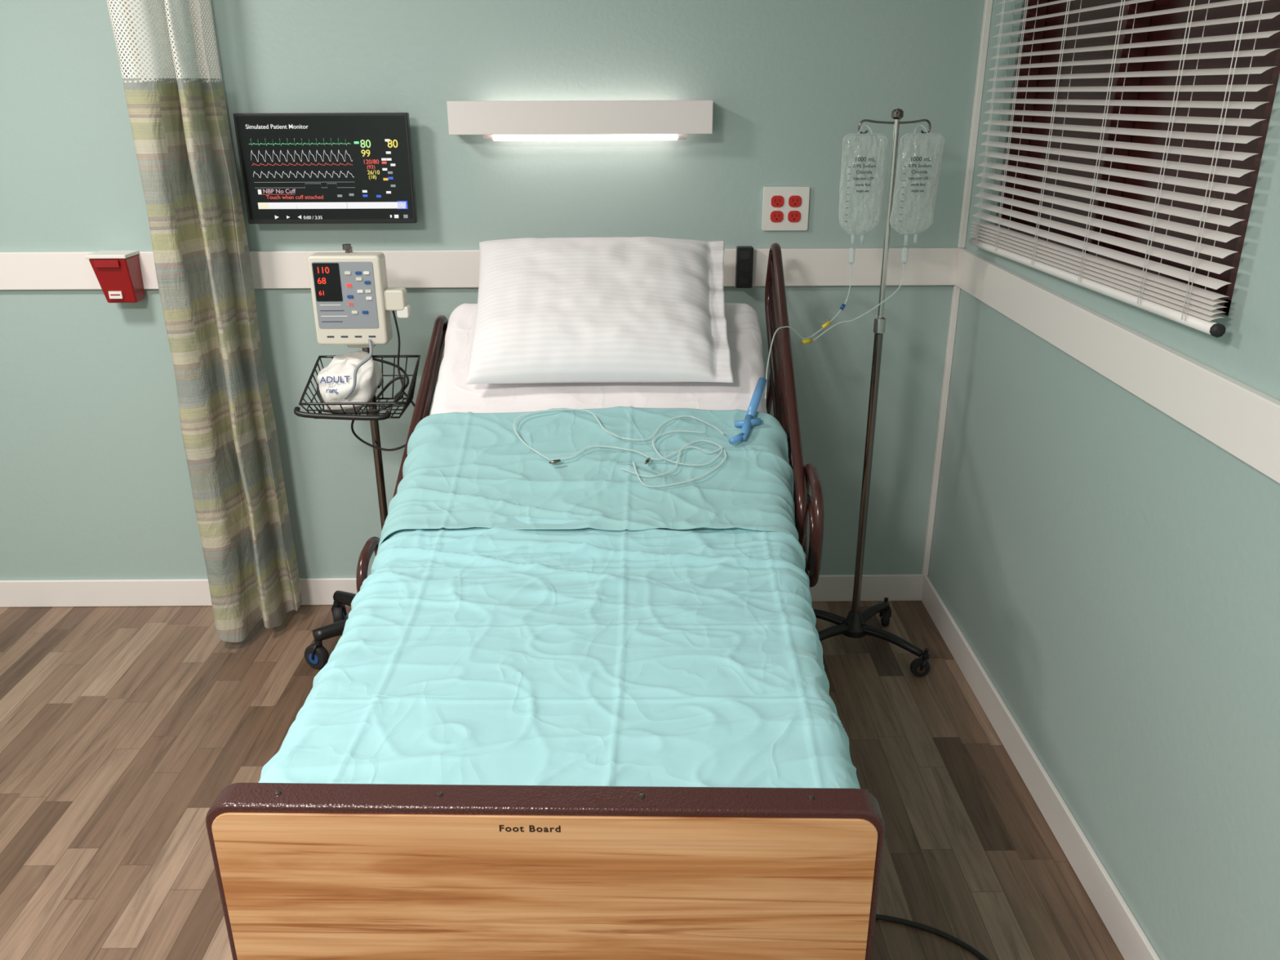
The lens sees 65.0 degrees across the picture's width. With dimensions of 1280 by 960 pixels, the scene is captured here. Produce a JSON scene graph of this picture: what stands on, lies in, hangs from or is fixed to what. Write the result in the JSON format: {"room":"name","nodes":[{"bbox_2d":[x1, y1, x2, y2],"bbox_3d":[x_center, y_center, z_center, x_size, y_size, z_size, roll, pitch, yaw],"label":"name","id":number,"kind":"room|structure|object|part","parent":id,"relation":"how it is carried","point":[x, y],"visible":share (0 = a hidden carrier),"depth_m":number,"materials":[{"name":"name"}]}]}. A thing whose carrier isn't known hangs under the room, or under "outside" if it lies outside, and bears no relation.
{"room":"hospital room","nodes":[
{"label":"hospital room","id":0,"kind":"room"},
{"bbox_2d":[0,0,984,580],"bbox_3d":[-0.872,-0.826,3.213,4.310,2.700,0.100,0,21,0],"label":"wall","id":1,"kind":"structure","parent":0,"point":[95,484],"depth_m":3.14,"materials":[{"name":"green paint"}]},
{"bbox_2d":[84,250,145,302],"bbox_3d":[-1.643,-0.635,3.154,0.123,0.156,0.096,0,21,0],"label":"box","id":2,"kind":"object","parent":1,"relation":"attached to","point":[117,273],"visible":1,"depth_m":3.13,"materials":[{"name":"red plastic"}]},
{"bbox_3d":[-1.643,-0.702,3.128,0.123,0.012,0.095,0,21,0],"label":"lid","id":3,"kind":"part","parent":2,"relation":"part of","materials":[{"name":"white plastic"}]},
{"bbox_2d":[233,112,417,223],"bbox_3d":[-0.946,-0.951,3.063,0.514,0.319,0.087,0,21,0],"label":"television","id":4,"kind":"object","parent":1,"relation":"attached to","point":[296,167],"visible":1,"depth_m":3.02,"materials":[{"name":"black plastic"}]},
{"bbox_2d":[0,573,924,607],"bbox_3d":[-0.942,0.402,3.633,3.960,0.106,0.013,0,21,0],"label":"baseboard","id":5,"kind":"structure","parent":1,"relation":"attached to","point":[895,587],"depth_m":3.62,"materials":[{"name":"white"}]},
{"bbox_2d":[0,247,959,289],"bbox_3d":[-0.946,-0.673,3.208,3.960,0.118,0.020,0,21,0],"label":"trim","id":6,"kind":"structure","parent":1,"relation":"attached to","point":[924,266],"depth_m":3.20,"materials":[{"name":"white"}]},
{"bbox_2d":[446,100,713,141],"bbox_3d":[-0.176,-1.079,3.013,0.782,0.113,0.100,0,21,0],"label":"wall light","id":7,"kind":"object","parent":1,"relation":"attached to","point":[517,120],"visible":1,"depth_m":2.96,"materials":[{"name":"white metal"}]},
{"bbox_2d":[483,134,493,139],"bbox_3d":[-0.454,-1.031,3.013,0.030,0.020,0.020,0,21,0],"label":"socket","id":8,"kind":"object","parent":7,"relation":"attached to","point":[485,136],"depth_m":3.00,"materials":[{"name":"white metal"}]},
{"bbox_2d":[676,133,687,139],"bbox_3d":[0.126,-1.034,3.017,0.030,0.020,0.020,0,21,0],"label":"socket","id":9,"kind":"object","parent":7,"relation":"attached to","point":[679,136],"depth_m":3.01,"materials":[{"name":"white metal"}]},
{"bbox_2d":[734,245,753,288],"bbox_3d":[0.331,-0.676,3.187,0.052,0.128,0.038,0,21,0],"label":"power outlet","id":10,"kind":"object","parent":1,"relation":"attached to","point":[744,254],"visible":1,"depth_m":3.17,"materials":[{"name":"black plastic"}]},
{"bbox_2d":[739,276,749,284],"bbox_3d":[0.331,-0.632,3.186,0.030,0.026,0.004,0,21,0],"label":"socket","id":11,"kind":"object","parent":10,"relation":"attached to","point":[743,280],"depth_m":3.18,"materials":[{"name":"black plastic"}]},
{"bbox_2d":[740,263,749,272],"bbox_3d":[0.331,-0.669,3.171,0.030,0.026,0.004,0,21,0],"label":"socket","id":12,"kind":"object","parent":10,"relation":"attached to","point":[744,268],"depth_m":3.17,"materials":[{"name":"black plastic"}]},
{"bbox_2d":[740,250,750,259],"bbox_3d":[0.331,-0.707,3.157,0.030,0.026,0.004,0,21,0],"label":"socket","id":13,"kind":"object","parent":10,"relation":"attached to","point":[744,255],"depth_m":3.15,"materials":[{"name":"black plastic"}]},
{"bbox_2d":[761,186,809,231],"bbox_3d":[0.457,-0.852,3.152,0.145,0.134,0.016,0,21,0],"label":"outlet","id":14,"kind":"object","parent":1,"relation":"attached to","point":[784,208],"visible":1,"depth_m":3.15,"materials":[{"name":"white plastic"}]},
{"bbox_2d":[770,195,783,207],"bbox_3d":[0.430,-0.871,3.139,0.040,0.035,0.006,0,21,0],"label":"receptacle","id":15,"kind":"object","parent":14,"relation":"attached to","point":[775,201],"depth_m":3.14,"materials":[{"name":"red plastic"}]},
{"bbox_2d":[770,210,783,222],"bbox_3d":[0.430,-0.828,3.156,0.040,0.035,0.006,0,21,0],"label":"receptacle","id":16,"kind":"object","parent":14,"relation":"attached to","point":[775,215],"depth_m":3.15,"materials":[{"name":"red plastic"}]},
{"bbox_2d":[787,210,800,222],"bbox_3d":[0.485,-0.829,3.157,0.040,0.035,0.006,0,21,0],"label":"receptacle","id":17,"kind":"object","parent":14,"relation":"attached to","point":[793,215],"depth_m":3.15,"materials":[{"name":"red plastic"}]},
{"bbox_2d":[788,195,801,207],"bbox_3d":[0.485,-0.871,3.140,0.040,0.035,0.006,0,21,0],"label":"receptacle","id":18,"kind":"object","parent":14,"relation":"attached to","point":[793,201],"depth_m":3.14,"materials":[{"name":"red plastic"}]},
{"bbox_2d":[921,285,960,575],"bbox_3d":[1.026,-0.144,3.433,0.020,1.044,0.020,0,21,0],"label":"trim","id":19,"kind":"structure","parent":1,"relation":"attached to","point":[956,290],"depth_m":3.41,"materials":[{"name":"white"}]},
{"bbox_2d":[957,0,993,248],"bbox_3d":[1.021,-1.406,2.938,0.020,1.432,0.020,0,21,0],"label":"trim","id":20,"kind":"structure","parent":1,"relation":"attached to","point":[988,6],"depth_m":3.05,"materials":[{"name":"white"}]},
{"bbox_2d":[955,248,1279,484],"bbox_3d":[1.046,0.236,0.870,0.020,0.118,5.030,0,21,0],"label":"trim","id":21,"kind":"structure","parent":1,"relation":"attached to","point":[1241,420],"depth_m":2.04,"materials":[{"name":"white paint"}]},
{"bbox_2d":[0,600,1124,959],"bbox_3d":[-0.845,1.417,1.326,4.310,0.100,5.250,0,21,0],"label":"floor","id":22,"kind":"structure","parent":0,"point":[122,728],"depth_m":2.73,"materials":[{"name":"wood"}]},
{"bbox_2d":[293,244,420,668],"bbox_3d":[-0.808,-0.058,3.124,0.560,1.334,0.562,0,21,0],"label":"monitor stand","id":23,"kind":"object","parent":22,"relation":"on","point":[353,300],"visible":0.89,"depth_m":2.90,"materials":[{"name":"silver metal"}]},
{"bbox_3d":[-1.030,0.511,3.212,0.024,0.030,0.024,0,21,0],"label":"caster stem","id":24,"kind":"part","parent":23,"relation":"part of","materials":[{"name":"black plastic"}]},
{"bbox_3d":[-0.937,0.481,3.276,0.252,0.069,0.050,-13,25,-29],"label":"leg","id":25,"kind":"part","parent":23,"relation":"part of","materials":[{"name":"black plastic"}]},
{"bbox_2d":[326,389,338,394],"bbox_3d":[-0.884,-0.255,2.901,0.043,0.014,0.001,-3,-4,-7],"label":"print","id":26,"kind":"object","parent":23,"relation":"on","point":[326,389],"depth_m":2.90},
{"bbox_2d":[320,375,349,382],"bbox_3d":[-0.881,-0.290,2.898,0.084,0.019,0.001,-3,-8,-7],"label":"print","id":27,"kind":"object","parent":23,"relation":"on","point":[346,376],"depth_m":2.90},
{"bbox_3d":[-1.044,0.415,3.458,0.024,0.030,0.024,0,21,0],"label":"caster stem","id":28,"kind":"part","parent":23,"relation":"part of","materials":[{"name":"black plastic"}]},
{"bbox_2d":[293,406,391,420],"bbox_3d":[-0.851,-0.190,2.868,0.276,0.038,0.034,0,21,0],"label":"handle","id":29,"kind":"object","parent":23,"relation":"on","point":[296,411],"depth_m":2.86,"materials":[{"name":"black plastic"}]},
{"bbox_3d":[-0.938,0.429,3.411,0.252,0.069,0.050,12,24,28],"label":"leg","id":30,"kind":"part","parent":23,"relation":"part of","materials":[{"name":"black plastic"}]},
{"bbox_3d":[-0.840,-0.527,2.864,0.172,0.190,0.006,0,21,0],"label":"panel","id":31,"kind":"part","parent":23,"relation":"part of","materials":[{"name":"grey plastic"}]},
{"bbox_3d":[-0.836,-0.658,2.865,0.024,0.028,0.024,0,21,0],"label":"knob","id":32,"kind":"part","parent":23,"relation":"part of","materials":[{"name":"silver metal"}]},
{"bbox_2d":[298,355,420,418],"bbox_3d":[-0.825,-0.275,2.983,0.313,0.137,0.238,0,21,0],"label":"wire basket","id":33,"kind":"object","parent":23,"relation":"on","point":[343,385],"depth_m":2.93,"materials":[{"name":"grey metal"}]},
{"bbox_2d":[377,375,383,388],"bbox_3d":[-0.820,-0.301,3.064,0.060,0.030,0.060,0,21,0],"label":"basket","id":34,"kind":"object","parent":23,"relation":"on","point":[382,381],"depth_m":3.07,"materials":[{"name":"black metal"}]},
{"bbox_2d":[396,304,411,318],"bbox_3d":[-0.685,-0.489,2.913,0.035,0.035,0.038,0,21,0],"label":"plug","id":35,"kind":"object","parent":23,"relation":"on","point":[403,311],"depth_m":2.90,"materials":[{"name":"white plastic"}]},
{"bbox_2d":[205,242,884,959],"bbox_3d":[-0.106,0.237,2.388,1.070,1.317,2.070,0,21,1],"label":"hospital bed","id":36,"kind":"object","parent":22,"relation":"on","point":[575,708],"visible":0.94,"depth_m":1.68,"materials":[{"name":"teal fabric"}]},
{"bbox_3d":[-0.629,0.233,2.363,0.025,0.188,0.189,0,21,1],"label":"guard rail","id":37,"kind":"part","parent":36,"relation":"part of","materials":[{"name":"red"}]},
{"bbox_3d":[-0.607,-0.067,2.779,0.027,0.618,0.988,0,21,1],"label":"guard rail","id":38,"kind":"part","parent":36,"relation":"part of","materials":[{"name":"red"}]},
{"bbox_3d":[-0.132,0.710,1.495,0.936,0.588,0.052,0,21,1],"label":"foot board frame","id":39,"kind":"part","parent":36,"relation":"part of","materials":[{"name":"red paint"}]},
{"bbox_2d":[466,236,733,384],"bbox_3d":[-0.107,-0.480,2.766,0.713,0.330,0.430,0,21,0],"label":"pillow","id":40,"kind":"object","parent":36,"relation":"on","point":[618,308],"visible":1,"depth_m":2.65,"materials":[{"name":"white fabric"}]},
{"bbox_2d":[513,408,726,487],"bbox_3d":[-0.054,-0.083,2.478,0.532,0.113,0.268,0,21,0],"label":"tubing","id":41,"kind":"object","parent":36,"relation":"on","point":[647,460],"visible":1,"depth_m":2.47,"materials":[{"name":"white"}]},
{"bbox_2d":[728,377,766,444],"bbox_3d":[0.287,-0.178,2.557,0.063,0.113,0.243,11,24,26],"label":"tube","id":42,"kind":"object","parent":36,"relation":"on","point":[749,420],"visible":1,"depth_m":2.54,"materials":[{"name":"blue plastic"}]},
{"bbox_3d":[0.379,-0.127,3.065,0.080,0.439,0.029,-12,24,-28],"label":"guard post","id":43,"kind":"part","parent":36,"relation":"part of","materials":[{"name":"red"}]},
{"bbox_3d":[0.398,-0.245,2.785,0.027,0.713,0.961,0,21,1],"label":"guard rail","id":44,"kind":"part","parent":36,"relation":"part of","materials":[{"name":"red metal"}]},
{"bbox_3d":[0.413,0.129,2.469,0.018,0.180,0.172,0,21,1],"label":"guard rail","id":45,"kind":"part","parent":36,"relation":"part of","materials":[{"name":"red plastic"}]},
{"bbox_3d":[0.419,0.111,2.473,0.025,0.290,0.273,0,21,1],"label":"guard rail","id":46,"kind":"part","parent":36,"relation":"part of","materials":[{"name":"red"}]},
{"bbox_2d":[764,107,944,676],"bbox_3d":[0.575,-0.197,2.974,0.733,1.692,0.452,-9,23,-21],"label":"stand","id":47,"kind":"object","parent":22,"relation":"on","point":[855,626],"visible":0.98,"depth_m":3.02,"materials":[{"name":"silver metal"}]},
{"bbox_3d":[0.602,0.456,3.372,0.218,0.050,0.032,16,27,35],"label":"leg","id":48,"kind":"part","parent":47,"relation":"part of","materials":[{"name":"black plastic"}]},
{"bbox_3d":[0.591,0.508,3.239,0.218,0.050,0.032,-12,24,-27],"label":"leg","id":49,"kind":"part","parent":47,"relation":"part of","materials":[{"name":"black plastic"}]},
{"bbox_2d":[853,177,874,179],"bbox_3d":[0.608,-0.818,2.727,0.057,0.010,0.001,0,21,0],"label":"print","id":50,"kind":"object","parent":47,"relation":"on","point":[853,177],"depth_m":2.73,"materials":[{"name":"grey"}]},
{"bbox_2d":[856,170,871,173],"bbox_3d":[0.607,-0.834,2.720,0.043,0.009,0.001,0,21,0],"label":"print","id":51,"kind":"object","parent":47,"relation":"on","point":[867,171],"depth_m":2.72,"materials":[{"name":"grey paint"}]},
{"bbox_2d":[853,164,875,167],"bbox_3d":[0.607,-0.849,2.715,0.063,0.009,0.001,0,21,0],"label":"print","id":52,"kind":"object","parent":47,"relation":"on","point":[854,164],"depth_m":2.71,"materials":[{"name":"grey paint"}]},
{"bbox_2d":[855,156,875,161],"bbox_3d":[0.609,-0.865,2.708,0.054,0.012,0.001,0,21,0],"label":"print","id":53,"kind":"object","parent":47,"relation":"on","point":[855,157],"depth_m":2.71,"materials":[{"name":"grey paint"}]},
{"bbox_3d":[0.785,0.449,3.388,0.032,0.050,0.218,17,27,37],"label":"leg","id":54,"kind":"part","parent":47,"relation":"part of","materials":[{"name":"black plastic"}]},
{"bbox_3d":[0.645,-0.960,2.731,0.105,0.040,0.006,0,21,0],"label":"hook arm","id":55,"kind":"part","parent":47,"relation":"part of","materials":[{"name":"silver metal"}]},
{"bbox_3d":[0.803,0.513,3.223,0.218,0.050,0.032,16,27,35],"label":"leg","id":56,"kind":"part","parent":47,"relation":"part of","materials":[{"name":"black plastic"}]},
{"bbox_3d":[0.697,-0.991,2.719,0.032,0.026,0.032,0,21,0],"label":"knob","id":57,"kind":"part","parent":47,"relation":"part of","materials":[{"name":"silver metal"}]},
{"bbox_3d":[0.745,-0.960,2.731,0.095,0.040,0.006,0,21,0],"label":"hook arm","id":58,"kind":"part","parent":47,"relation":"part of","materials":[{"name":"silver metal"}]},
{"bbox_2d":[911,182,925,186],"bbox_3d":[0.757,-0.804,2.734,0.040,0.007,0.001,0,21,0],"label":"print","id":59,"kind":"object","parent":47,"relation":"on","point":[921,184],"depth_m":2.73,"materials":[{"name":"grey"}]},
{"bbox_2d":[908,176,929,180],"bbox_3d":[0.758,-0.819,2.728,0.057,0.010,0.001,0,21,0],"label":"print","id":60,"kind":"object","parent":47,"relation":"on","point":[927,178],"depth_m":2.73,"materials":[{"name":"grey paint"}]},
{"bbox_2d":[908,164,931,167],"bbox_3d":[0.757,-0.850,2.716,0.063,0.009,0.001,0,21,0],"label":"print","id":61,"kind":"object","parent":47,"relation":"on","point":[924,165],"depth_m":2.72,"materials":[{"name":"grey paint"}]},
{"bbox_2d":[911,156,929,161],"bbox_3d":[0.759,-0.866,2.709,0.054,0.012,0.001,0,21,0],"label":"print","id":62,"kind":"object","parent":47,"relation":"on","point":[911,157],"depth_m":2.71,"materials":[{"name":"grey paint"}]},
{"bbox_3d":[0.903,0.547,3.167,0.024,0.030,0.024,0,21,0],"label":"caster stem","id":63,"kind":"part","parent":47,"relation":"part of","materials":[{"name":"black plastic"}]},
{"bbox_2d":[875,914,989,959],"bbox_3d":[0.634,1.046,2.106,0.237,0.011,0.793,-18,27,-37],"label":"power cable","id":64,"kind":"object","parent":22,"relation":"on","point":[878,917],"visible":0.48,"depth_m":2.22,"materials":[{"name":"black rubber"}]},
{"bbox_2d":[968,0,1024,225],"bbox_3d":[1.108,-1.259,2.868,0.150,1.015,0.260,0,21,0],"label":"window frame","id":65,"kind":"structure","parent":0,"point":[995,20],"depth_m":2.92,"materials":[{"name":"green paint"}]},
{"bbox_2d":[927,217,1279,959],"bbox_3d":[1.132,0.722,1.072,0.150,1.365,5.050,0,21,0],"label":"wall","id":66,"kind":"structure","parent":0,"point":[1112,570],"depth_m":2.14,"materials":[{"name":"green paint"}]},
{"bbox_2d":[921,575,1159,959],"bbox_3d":[1.053,1.311,1.295,0.013,0.106,5.037,0,21,0],"label":"baseboard","id":67,"kind":"structure","parent":66,"relation":"attached to","point":[1119,921],"depth_m":2.55,"materials":[{"name":"white"}]},
{"bbox_2d":[996,217,1231,315],"bbox_3d":[1.073,-0.529,2.354,0.055,0.030,1.230,0,21,0],"label":"frame sill","id":68,"kind":"object","parent":66,"relation":"on","point":[1223,290],"visible":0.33,"depth_m":2.28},
{"bbox_2d":[996,0,1048,226],"bbox_3d":[1.067,-1.206,2.733,0.055,1.015,0.030,0,21,0],"label":"frame","id":69,"kind":"object","parent":68,"relation":"attached to","point":[1042,11],"visible":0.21,"depth_m":2.77,"materials":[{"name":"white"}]},
{"bbox_3d":[1.073,-0.529,2.354,0.055,0.030,1.230,0,21,0],"label":"sill","id":70,"kind":"part","parent":68,"relation":"part of","materials":[{"name":"red"}]},
{"bbox_2d":[1020,0,1279,287],"bbox_3d":[1.104,-0.988,2.174,0.010,1.015,1.230,0,21,0],"label":"pane","id":71,"kind":"object","parent":68,"relation":"in","point":[1272,42],"visible":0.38,"depth_m":2.09,"materials":[{"name":"clear glass"}]},
{"bbox_2d":[1223,40,1279,313],"bbox_3d":[1.077,-0.768,1.615,0.055,1.015,0.030,0,21,0],"label":"frame","id":72,"kind":"object","parent":68,"relation":"attached to","point":[1276,73],"visible":0.37,"depth_m":1.72,"materials":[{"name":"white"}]},
{"bbox_2d":[1085,0,1154,253],"bbox_3d":[1.072,-0.987,2.174,0.055,1.015,0.030,0,21,0],"label":"window frame","id":73,"kind":"structure","parent":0,"point":[1144,6],"depth_m":2.22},
{"bbox_2d":[1227,74,1279,337],"bbox_3d":[1.135,-0.114,-0.056,0.150,1.015,3.560,0,21,0],"label":"wall","id":74,"kind":"structure","parent":0,"point":[1255,299],"depth_m":1.68,"materials":[{"name":"green paint"}]},
{"bbox_3d":[-0.854,-1.190,0.304,4.310,0.100,5.250,0,21,0],"label":"ceiling","id":75,"kind":"structure","parent":0,"visible":0},
{"bbox_2d":[106,0,302,642],"bbox_3d":[-1.296,-0.260,1.733,0.227,2.670,3.038,0,21,0],"label":"privacy curtain","id":76,"kind":"object","parent":75,"relation":"hanging from","point":[180,126],"visible":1,"depth_m":3.04,"materials":[{"name":"fabric"}]},
{"bbox_2d":[188,0,231,136],"bbox_3d":[-1.282,-1.393,2.925,0.063,1.432,0.015,0,21,0],"label":"curtain","id":77,"kind":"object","parent":75,"relation":"hanging from","point":[193,2],"depth_m":2.96,"materials":[{"name":"white fabric"}]},
{"bbox_3d":[1.126,-1.007,0.394,0.150,0.320,5.050,0,21,0],"label":"panel","id":78,"kind":"object","parent":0,"visible":0},
{"bbox_2d":[968,0,1279,337],"bbox_3d":[1.001,-0.992,2.173,0.048,1.145,1.336,0,21,0],"label":"window blinds","id":79,"kind":"object","parent":78,"relation":"hanging from","point":[1192,306],"visible":1,"depth_m":2.05,"materials":[{"name":"white plastic"}]},
{"bbox_3d":[0.999,-0.487,2.375,0.022,0.058,1.329,0,21,0],"label":"rail","id":80,"kind":"part","parent":79,"relation":"part of","materials":[{"name":"white plastic"}]}
]}

